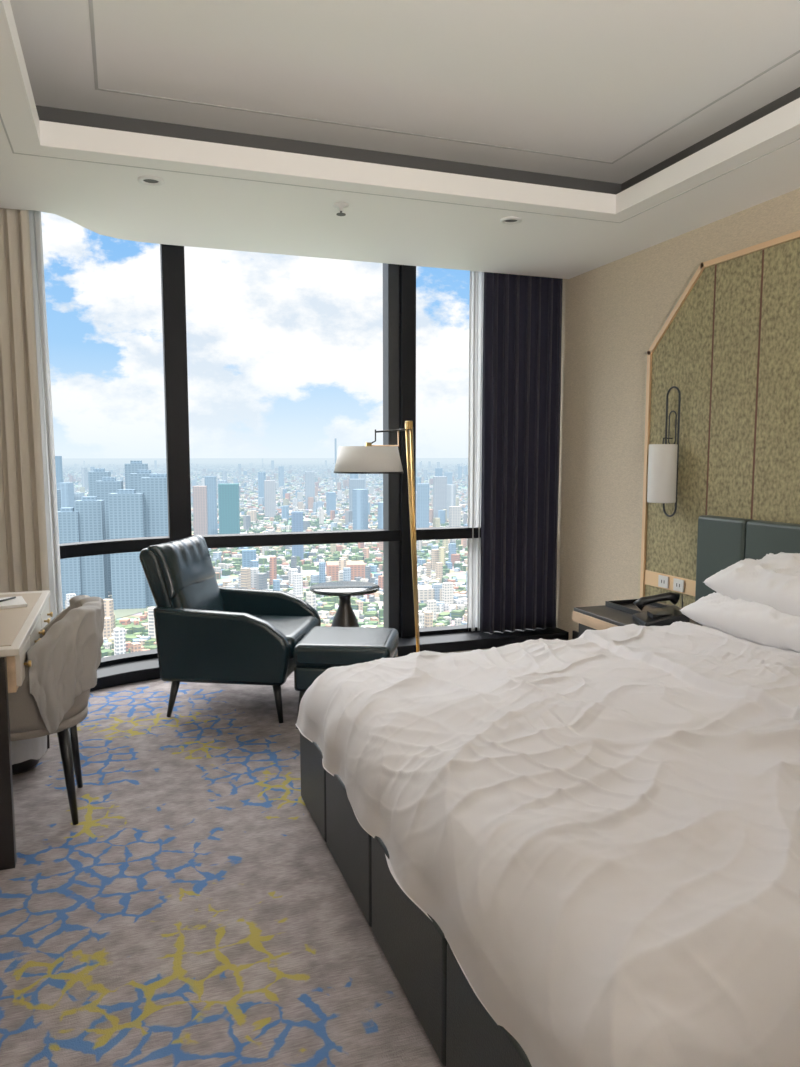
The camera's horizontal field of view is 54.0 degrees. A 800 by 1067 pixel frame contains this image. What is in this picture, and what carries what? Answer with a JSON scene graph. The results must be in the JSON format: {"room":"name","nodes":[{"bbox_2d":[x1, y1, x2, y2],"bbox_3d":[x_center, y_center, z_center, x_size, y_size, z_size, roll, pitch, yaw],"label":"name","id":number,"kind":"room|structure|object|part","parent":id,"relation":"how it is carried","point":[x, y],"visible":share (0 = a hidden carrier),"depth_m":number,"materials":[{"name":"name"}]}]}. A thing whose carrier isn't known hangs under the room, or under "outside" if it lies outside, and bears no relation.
{"room":"hotel room","nodes":[
{"label":"hotel room","id":0,"kind":"room"},
{"bbox_2d":[0,0,39,144],"bbox_3d":[-0.834,-1.385,0.382,0.670,0.100,5.930,-2,6,-19],"label":"left border","id":1,"kind":"object","parent":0,"point":[18,111],"visible":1,"depth_m":2.81,"materials":[{"name":"white paint"}]},
{"bbox_2d":[0,114,13,152],"bbox_3d":[-0.782,-1.385,0.896,0.007,0.003,5.246,-2,6,-19],"label":"line","id":2,"kind":"object","parent":1,"relation":"attached to","point":[1,119],"visible":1,"depth_m":3.15,"materials":[{"name":"grey paint"}]},
{"bbox_2d":[0,648,490,1066],"bbox_3d":[0.468,1.258,2.102,4.290,0.120,8.000,-2,6,-19],"label":"floor","id":3,"kind":"structure","parent":0,"point":[195,911],"depth_m":2.42,"materials":[{"name":"carpet"}]},
{"bbox_2d":[0,590,52,869],"bbox_3d":[-1.737,0.713,3.126,0.603,0.763,1.210,-2,6,-19],"label":"writing desk","id":4,"kind":"object","parent":3,"relation":"on","point":[20,627],"visible":0.84,"depth_m":2.67,"materials":[{"name":"beige paint"}]},
{"bbox_3d":[-1.573,0.782,2.571,0.540,0.735,0.045,-2,6,-19],"label":"leg frame","id":5,"kind":"part","parent":4,"relation":"part of","materials":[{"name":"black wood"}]},
{"bbox_2d":[0,596,26,608],"bbox_3d":[-1.701,0.294,3.369,0.160,0.021,0.220,-3,7,-31],"label":"notepad","id":6,"kind":"object","parent":4,"relation":"on","point":[17,601],"visible":1,"depth_m":3.35,"materials":[{"name":"white paper"}]},
{"bbox_3d":[-1.353,0.453,2.821,0.017,0.110,0.314,-2,6,-19],"label":"drawer","id":7,"kind":"part","parent":4,"relation":"part of","materials":[{"name":"beige paint"}]},
{"bbox_3d":[-1.313,0.459,2.766,0.024,0.023,0.023,-2,6,-19],"label":"knob","id":8,"kind":"part","parent":4,"relation":"part of","materials":[{"name":"gold metal"}]},
{"bbox_3d":[-1.476,0.419,3.168,0.017,0.110,0.394,-2,6,-19],"label":"drawer","id":9,"kind":"part","parent":4,"relation":"part of","materials":[{"name":"beige paint"}]},
{"bbox_3d":[-1.609,0.382,3.544,0.017,0.110,0.374,-2,6,-19],"label":"drawer","id":10,"kind":"part","parent":4,"relation":"part of","materials":[{"name":"beige paint"}]},
{"bbox_3d":[-1.708,0.733,3.751,0.040,0.600,0.040,-2,6,-19],"label":"leg frame","id":11,"kind":"part","parent":4,"relation":"part of","materials":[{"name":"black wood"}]},
{"bbox_2d":[11,735,46,774],"bbox_3d":[-1.735,0.913,3.527,0.286,0.285,0.280,-2,6,-19],"label":"waste bin","id":12,"kind":"object","parent":3,"relation":"on","point":[26,754],"visible":0.28,"depth_m":3.46,"materials":[{"name":"white plastic"}]},
{"bbox_2d":[8,595,104,824],"bbox_3d":[-1.453,0.687,3.060,0.587,0.830,0.610,-2,6,-19],"label":"desk chair","id":13,"kind":"object","parent":3,"relation":"on","point":[52,697],"visible":0.98,"depth_m":2.88,"materials":[{"name":"grey fabric"}]},
{"bbox_3d":[-1.267,0.923,2.987,0.073,0.374,0.047,5,7,39],"label":"leg","id":14,"kind":"part","parent":13,"relation":"part of","materials":[{"name":"black metal"}]},
{"bbox_3d":[-1.374,0.893,3.290,0.047,0.374,0.073,1,6,12],"label":"leg","id":15,"kind":"part","parent":13,"relation":"part of","materials":[{"name":"black metal"}]},
{"bbox_2d":[139,534,320,722],"bbox_3d":[-0.934,0.498,4.484,0.841,0.928,0.770,1,6,8],"label":"armchair","id":16,"kind":"object","parent":3,"relation":"on","point":[206,631],"visible":1,"depth_m":4.15,"materials":[{"name":"black leather"}]},
{"bbox_3d":[-1.220,0.876,4.237,0.084,0.223,0.046,-2,6,-22],"label":"leg","id":17,"kind":"part","parent":16,"relation":"part of","materials":[{"name":"black metal"}]},
{"bbox_2d":[148,534,215,599],"bbox_3d":[-1.241,0.181,4.494,0.168,0.310,0.640,-18,3,9],"label":"cushion","id":18,"kind":"object","parent":16,"relation":"on","point":[182,569],"depth_m":4.28,"materials":[{"name":"black leather"}]},
{"bbox_2d":[172,576,225,611],"bbox_3d":[-1.171,0.377,4.504,0.114,0.360,0.610,-15,3,9],"label":"cushion","id":19,"kind":"object","parent":16,"relation":"on","point":[188,592],"depth_m":4.42,"materials":[{"name":"black leather"}]},
{"bbox_3d":[-0.647,0.885,4.147,0.046,0.225,0.097,-2,6,-22],"label":"leg","id":20,"kind":"part","parent":16,"relation":"part of","materials":[{"name":"black metal"}]},
{"bbox_2d":[253,615,318,659],"bbox_3d":[-0.839,0.582,4.480,0.650,0.135,0.590,1,6,8],"label":"seat cushion","id":21,"kind":"object","parent":16,"relation":"on","point":[294,627],"depth_m":4.48,"materials":[{"name":"black leather"}]},
{"bbox_2d":[90,627,568,691],"bbox_3d":[-0.577,0.868,5.044,4.089,0.075,1.271,-2,6,-19],"label":"window sill","id":22,"kind":"structure","parent":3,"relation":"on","point":[146,669],"depth_m":5.62,"materials":[{"name":"black"}]},
{"bbox_2d":[160,244,191,541],"bbox_3d":[-1.461,-0.650,5.148,0.140,2.925,0.160,-2,6,-19],"label":"mullion","id":23,"kind":"object","parent":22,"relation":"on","point":[172,260],"visible":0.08,"depth_m":5.05,"materials":[{"name":"black metal"}]},
{"bbox_2d":[98,624,476,667],"bbox_3d":[-0.611,0.806,5.135,4.089,0.030,0.985,-2,6,-19],"label":"rail","id":24,"kind":"object","parent":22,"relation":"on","point":[147,654],"visible":0.32,"depth_m":5.19,"materials":[{"name":"black"}]},
{"bbox_2d":[383,263,399,632],"bbox_3d":[-0.064,-0.700,5.656,0.085,2.925,0.130,-2,6,-19],"label":"mullion","id":25,"kind":"object","parent":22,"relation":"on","point":[391,569],"visible":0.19,"depth_m":5.62,"materials":[{"name":"grey metal"}]},
{"bbox_2d":[399,265,415,637],"bbox_3d":[0.035,-0.702,5.669,0.110,2.925,0.170,-2,6,-19],"label":"mullion","id":26,"kind":"object","parent":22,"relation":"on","point":[407,273],"visible":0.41,"depth_m":5.58,"materials":[{"name":"black metal"}]},
{"bbox_2d":[310,581,379,626],"bbox_3d":[-0.352,0.621,5.030,0.444,0.570,0.444,-2,6,-19],"label":"side table","id":27,"kind":"object","parent":3,"relation":"on","point":[344,616],"visible":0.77,"depth_m":4.96,"materials":[{"name":"metal"}]},
{"bbox_2d":[293,626,398,728],"bbox_3d":[-0.276,0.766,4.208,0.500,0.447,0.480,1,6,6],"label":"ottoman","id":28,"kind":"object","parent":3,"relation":"on","point":[322,648],"visible":0.68,"depth_m":3.99,"materials":[{"name":"black leather"}]},
{"bbox_3d":[-0.507,0.890,4.054,0.072,0.231,0.043,-3,6,-24],"label":"leg","id":29,"kind":"part","parent":28,"relation":"part of","materials":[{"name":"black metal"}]},
{"bbox_2d":[293,626,398,666],"bbox_3d":[-0.276,0.604,4.192,0.500,0.120,0.480,1,6,6],"label":"cushion","id":30,"kind":"object","parent":28,"relation":"on","point":[322,646],"depth_m":3.99,"materials":[{"name":"black leather"}]},
{"bbox_2d":[334,421,419,651],"bbox_3d":[-0.068,0.103,4.951,0.702,1.615,0.433,-2,6,-19],"label":"floor lamp","id":31,"kind":"object","parent":3,"relation":"on","point":[369,458],"visible":0.76,"depth_m":4.75,"materials":[{"name":"gold metal"}]},
{"bbox_3d":[-0.194,-0.457,4.851,0.430,0.161,0.430,-2,6,-19],"label":"lamp shade","id":32,"kind":"part","parent":31,"relation":"part of","materials":[{"name":"white fabric"}]},
{"bbox_3d":[-0.194,-0.379,4.858,0.433,0.010,0.433,-2,6,-19],"label":"shade trim","id":33,"kind":"part","parent":31,"relation":"part of","materials":[{"name":"white metal"}]},
{"bbox_3d":[-0.039,-0.641,4.887,0.241,0.032,0.012,-2,6,-19],"label":"arm","id":34,"kind":"part","parent":31,"relation":"part of","materials":[{"name":"black metal"}]},
{"bbox_2d":[295,621,799,1066],"bbox_3d":[1.052,0.811,2.528,2.358,0.686,2.221,-2,6,-19],"label":"bed","id":35,"kind":"object","parent":3,"relation":"on","point":[583,851],"visible":0.99,"depth_m":1.83,"materials":[{"name":"white fabric"}]},
{"bbox_3d":[-0.310,0.934,3.004,0.060,0.323,0.424,-2,6,-19],"label":"foot panel","id":36,"kind":"part","parent":35,"relation":"part of","materials":[{"name":"grey leather"}]},
{"bbox_3d":[-0.149,0.979,2.548,0.060,0.323,0.534,-2,6,-19],"label":"foot panel","id":37,"kind":"part","parent":35,"relation":"part of","materials":[{"name":"grey leather"}]},
{"bbox_3d":[0.034,1.031,2.032,0.060,0.323,0.554,-2,6,-19],"label":"foot panel","id":38,"kind":"part","parent":35,"relation":"part of","materials":[{"name":"grey leather"}]},
{"bbox_3d":[0.237,1.087,1.460,0.060,0.323,0.654,-2,6,-19],"label":"foot panel","id":39,"kind":"part","parent":35,"relation":"part of","materials":[{"name":"grey leather"}]},
{"bbox_2d":[680,592,799,652],"bbox_3d":[1.692,0.375,3.406,0.518,0.306,0.820,-2,6,-21],"label":"pillow","id":40,"kind":"object","parent":35,"relation":"on","point":[758,623],"visible":0.57,"depth_m":3.34,"materials":[{"name":"white fabric"}]},
{"bbox_2d":[704,552,799,616],"bbox_3d":[1.742,0.239,3.357,0.493,0.360,0.791,-2,6,-17],"label":"pillow","id":41,"kind":"object","parent":40,"relation":"on","point":[772,580],"visible":0.86,"depth_m":3.40,"materials":[{"name":"white fabric"}]},
{"bbox_2d":[573,605,702,637],"bbox_3d":[1.402,0.720,4.361,0.510,0.505,0.840,-2,6,-19],"label":"nightstand","id":42,"kind":"object","parent":3,"relation":"on","point":[602,617],"visible":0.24,"depth_m":4.47,"materials":[{"name":"black wood"}]},
{"bbox_3d":[1.190,0.630,4.277,0.014,0.140,0.780,-2,6,-19],"label":"drawer","id":43,"kind":"part","parent":42,"relation":"part of","materials":[{"name":"black wood"}]},
{"bbox_2d":[605,599,667,614],"bbox_3d":[1.404,0.429,4.567,0.260,0.030,0.340,-2,6,-19],"label":"serving tray","id":44,"kind":"object","parent":42,"relation":"on","point":[627,606],"visible":0.44,"depth_m":4.61,"materials":[{"name":"black plastic"}]},
{"bbox_2d":[633,592,689,625],"bbox_3d":[1.423,0.396,4.237,0.326,0.162,0.362,0,6,1],"label":"desk telephone","id":45,"kind":"object","parent":42,"relation":"on","point":[664,616],"visible":0.79,"depth_m":4.19,"materials":[{"name":"black plastic"}]},
{"bbox_2d":[695,515,799,601],"bbox_3d":[2.200,0.571,2.998,0.095,1.070,3.054,-2,6,-19],"label":"headboard","id":46,"kind":"object","parent":3,"relation":"on","point":[722,542],"visible":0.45,"depth_m":4.10,"materials":[{"name":"grey leather"}]},
{"bbox_2d":[695,515,752,601],"bbox_3d":[1.752,0.187,4.240,0.095,0.550,0.354,-2,6,-19],"label":"headboard panel","id":47,"kind":"object","parent":46,"relation":"on","point":[721,540],"depth_m":4.23,"materials":[{"name":"leather"}]},
{"bbox_2d":[745,520,799,559],"bbox_3d":[1.941,0.499,3.730,0.095,1.070,0.774,-2,6,-19],"label":"headboard panel","id":48,"kind":"object","parent":46,"relation":"on","point":[762,538],"depth_m":3.88,"materials":[{"name":"leather"}]},
{"bbox_2d":[36,105,620,194],"bbox_3d":[-0.508,-1.956,4.569,4.090,0.210,1.040,-2,6,-19],"label":"cove","id":49,"kind":"object","parent":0,"point":[50,114],"depth_m":4.03,"materials":[{"name":"grey paint"}]},
{"bbox_2d":[0,120,704,278],"bbox_3d":[-0.447,-1.785,4.411,4.090,0.100,1.450,-2,6,-19],"label":"ceiling soffit","id":50,"kind":"object","parent":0,"point":[191,210],"visible":0.97,"depth_m":4.12,"materials":[{"name":"white paint"}]},
{"bbox_2d":[137,175,163,185],"bbox_3d":[-1.172,-1.659,3.693,0.120,0.011,0.120,-2,6,-19],"label":"recessed light","id":51,"kind":"object","parent":50,"relation":"attached to","point":[148,180],"visible":1,"depth_m":3.69,"materials":[{"name":"white paint"}]},
{"bbox_2d":[13,153,619,222],"bbox_3d":[-0.215,-1.680,3.866,3.060,0.003,0.007,-2,6,-19],"label":"line","id":52,"kind":"object","parent":50,"relation":"attached to","point":[13,153],"visible":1,"depth_m":3.77,"materials":[{"name":"grey paint"}]},
{"bbox_2d":[333,202,348,215],"bbox_3d":[-0.305,-1.700,4.059,0.080,0.100,0.080,-2,6,-19],"label":"sprinkler","id":53,"kind":"object","parent":50,"relation":"on","point":[340,205],"visible":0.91,"depth_m":4.05,"materials":[{"name":"white paint"}]},
{"bbox_2d":[500,216,521,223],"bbox_3d":[0.611,-1.721,4.318,0.120,0.011,0.120,-2,6,-19],"label":"recessed light","id":54,"kind":"object","parent":50,"relation":"attached to","point":[506,220],"visible":1,"depth_m":4.32,"materials":[{"name":"white paint"}]},
{"bbox_2d":[10,0,799,183],"bbox_3d":[0.468,-1.861,1.792,4.290,0.150,8.000,-2,6,-19],"label":"ceiling","id":55,"kind":"structure","parent":0,"point":[599,80],"depth_m":3.25,"materials":[{"name":"white paint"}]},
{"bbox_2d":[28,210,62,620],"bbox_3d":[-1.999,-0.518,4.377,0.165,2.935,0.056,-2,6,-19],"label":"sheer curtain","id":56,"kind":"object","parent":55,"relation":"hanging from","point":[35,226],"visible":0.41,"depth_m":4.36,"materials":[{"name":"white fabric"}]},
{"bbox_2d":[88,0,97,88],"bbox_3d":[-0.525,-1.723,1.167,0.014,0.003,4.832,-2,6,-19],"label":"line","id":57,"kind":"object","parent":55,"relation":"attached to","point":[90,2],"visible":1,"depth_m":3.04,"materials":[{"name":"grey paint"}]},
{"bbox_2d":[95,88,612,163],"bbox_3d":[-0.082,-1.993,3.878,2.660,0.003,0.014,-2,6,-19],"label":"line","id":58,"kind":"object","parent":55,"relation":"attached to","point":[95,88],"visible":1,"depth_m":3.80,"materials":[{"name":"grey paint"}]},
{"bbox_2d":[480,272,562,633],"bbox_3d":[0.910,-0.695,5.835,0.634,2.870,0.094,-2,6,-19],"label":"curtain","id":59,"kind":"object","parent":55,"relation":"hanging from","point":[522,314],"visible":0.9,"depth_m":5.83,"materials":[{"name":"black fabric"}]},
{"bbox_2d":[612,50,799,162],"bbox_3d":[1.971,-1.810,2.041,0.014,0.003,4.832,-2,6,-19],"label":"line","id":60,"kind":"object","parent":55,"relation":"attached to","point":[797,52],"visible":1,"depth_m":3.58,"materials":[{"name":"grey paint"}]},
{"bbox_3d":[-0.611,-2.040,4.852,4.089,0.100,0.985,-2,6,-19],"label":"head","id":61,"kind":"object","parent":55,"relation":"attached to","visible":0},
{"bbox_2d":[0,208,50,621],"bbox_3d":[-2.096,-0.507,4.269,0.300,2.935,0.066,-2,6,-19],"label":"curtain","id":62,"kind":"object","parent":61,"relation":"hanging from","point":[23,537],"visible":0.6,"depth_m":4.26,"materials":[{"name":"fabric"}]},
{"bbox_2d":[467,271,483,630],"bbox_3d":[0.587,-0.692,5.805,0.172,2.870,0.022,-2,6,-19],"label":"sheer curtain","id":63,"kind":"object","parent":61,"relation":"hanging from","point":[476,302],"visible":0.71,"depth_m":5.79,"materials":[{"name":"white fabric"}]},
{"bbox_2d":[556,188,799,639],"bbox_3d":[2.468,-0.389,2.646,0.150,3.250,8.000,-2,6,-19],"label":"wall","id":64,"kind":"structure","parent":0,"point":[614,312],"depth_m":5.31,"materials":[{"name":"beige paint"}]},
{"bbox_2d":[572,631,578,639],"bbox_3d":[1.460,0.821,5.393,0.015,0.100,1.000,-2,6,-19],"label":"baseboard","id":65,"kind":"structure","parent":64,"relation":"attached to","point":[574,633],"depth_m":5.83,"materials":[{"name":"black wood"}]},
{"bbox_2d":[640,351,651,597],"bbox_3d":[1.560,-0.354,4.928,0.054,1.554,0.030,-2,6,-19],"label":"trim","id":66,"kind":"structure","parent":64,"relation":"attached to","point":[649,358],"depth_m":4.91,"materials":[{"name":"beige wood"}]},
{"bbox_2d":[647,262,704,355],"bbox_3d":[1.635,-1.306,4.620,0.054,0.463,0.488,-2,6,-19],"label":"trim","id":67,"kind":"structure","parent":64,"relation":"attached to","point":[699,271],"depth_m":4.60,"materials":[{"name":"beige wood"}]},
{"bbox_2d":[645,265,714,606],"bbox_3d":[1.654,-0.540,4.651,0.046,1.955,0.533,-2,6,-19],"label":"wall panel","id":68,"kind":"object","parent":64,"relation":"attached to","point":[681,359],"depth_m":4.59,"materials":[{"name":"green fabric"}]},
{"bbox_2d":[647,386,680,516],"bbox_3d":[1.553,-0.478,4.604,0.195,0.772,0.171,-2,6,-19],"label":"wall sconce","id":69,"kind":"object","parent":68,"relation":"attached to","point":[663,459],"visible":1,"depth_m":4.55,"materials":[{"name":"grey fabric"}]},
{"bbox_3d":[1.538,-0.352,4.606,0.160,0.340,0.160,-2,6,-19],"label":"lamp shade","id":70,"kind":"part","parent":69,"relation":"part of","materials":[{"name":"white fabric"}]},
{"bbox_3d":[1.640,0.299,4.723,0.013,0.090,0.520,-2,6,-19],"label":"socket strip","id":71,"kind":"part","parent":68,"relation":"part of","materials":[{"name":"beige wood"}]},
{"bbox_2d":[705,265,716,514],"bbox_3d":[1.747,-0.513,4.403,0.033,1.950,0.014,-2,6,-19],"label":"groove","id":72,"kind":"object","parent":64,"relation":"attached to","point":[715,265],"visible":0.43,"depth_m":4.37,"materials":[{"name":"brown metal"}]},
{"bbox_2d":[707,250,761,518],"bbox_3d":[1.803,-0.499,4.243,0.038,1.955,0.326,-2,6,-19],"label":"wall panel","id":73,"kind":"object","parent":64,"relation":"attached to","point":[738,280],"visible":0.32,"depth_m":4.20,"materials":[{"name":"green fabric"}]},
{"bbox_2d":[700,230,799,268],"bbox_3d":[2.248,-1.345,2.867,0.054,0.030,3.264,-2,6,-19],"label":"trim","id":74,"kind":"structure","parent":64,"relation":"attached to","point":[794,235],"depth_m":4.03,"materials":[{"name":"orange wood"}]},
{"bbox_2d":[751,249,763,518],"bbox_3d":[1.859,-0.481,4.083,0.033,1.950,0.014,-2,6,-19],"label":"groove","id":75,"kind":"object","parent":64,"relation":"attached to","point":[763,249],"visible":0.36,"depth_m":4.05,"materials":[{"name":"brown metal"}]},
{"bbox_2d":[752,238,799,523],"bbox_3d":[2.018,-0.439,3.633,0.038,1.955,0.946,-2,6,-19],"label":"wall panel","id":76,"kind":"object","parent":64,"relation":"attached to","point":[776,497],"visible":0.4,"depth_m":3.91,"materials":[{"name":"green fabric"}]},
{"bbox_2d":[616,98,799,224],"bbox_3d":[2.425,-1.498,1.524,0.600,0.100,5.930,-2,6,-19],"label":"ceiling soffit","id":77,"kind":"object","parent":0,"point":[775,174],"visible":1,"depth_m":3.70,"materials":[{"name":"white paint"}]},
{"bbox_2d":[620,138,799,222],"bbox_3d":[2.097,-1.485,1.905,0.007,0.003,5.246,-2,6,-19],"label":"line","id":78,"kind":"object","parent":77,"relation":"attached to","point":[799,138],"visible":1,"depth_m":3.65,"materials":[{"name":"grey paint"}]},
{"bbox_2d":[621,87,799,191],"bbox_3d":[2.501,-1.675,1.742,0.300,0.210,6.320,-2,6,-19],"label":"cove","id":79,"kind":"object","parent":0,"point":[793,95],"visible":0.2,"depth_m":3.90,"materials":[{"name":"grey paint"}]},
{"bbox_3d":[-1.531,-0.249,1.244,0.150,3.250,8.000,-2,6,-19],"label":"wall","id":80,"kind":"structure","parent":0,"visible":0},
{"bbox_2d":[59,526,480,558],"bbox_3d":[-0.610,0.075,5.059,4.089,0.080,0.992,-2,6,-19],"label":"transom","id":81,"kind":"object","parent":80,"relation":"attached to","point":[124,545],"visible":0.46,"depth_m":5.36,"materials":[{"name":"black metal"}]},
{"label":"outside","id":82,"kind":"structure","parent":0,"visible":0},
{"bbox_2d":[62,458,467,649],"bbox_3d":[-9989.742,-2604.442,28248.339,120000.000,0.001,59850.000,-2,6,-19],"label":"ground","id":83,"kind":"structure","parent":82,"point":[65,461],"depth_m":8883.94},
{"bbox_2d":[55,438,467,657],"bbox_3d":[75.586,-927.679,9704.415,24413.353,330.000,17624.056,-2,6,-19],"label":"city buildings","id":84,"kind":"structure","parent":83,"relation":"on","point":[110,509],"depth_m":1360.90},
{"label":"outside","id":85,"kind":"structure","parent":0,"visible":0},
{"bbox_2d":[114,573,465,618],"bbox_3d":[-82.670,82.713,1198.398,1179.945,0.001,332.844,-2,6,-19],"label":"river","id":86,"kind":"structure","parent":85,"point":[118,613],"depth_m":1028.64,"materials":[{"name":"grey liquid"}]}
]}

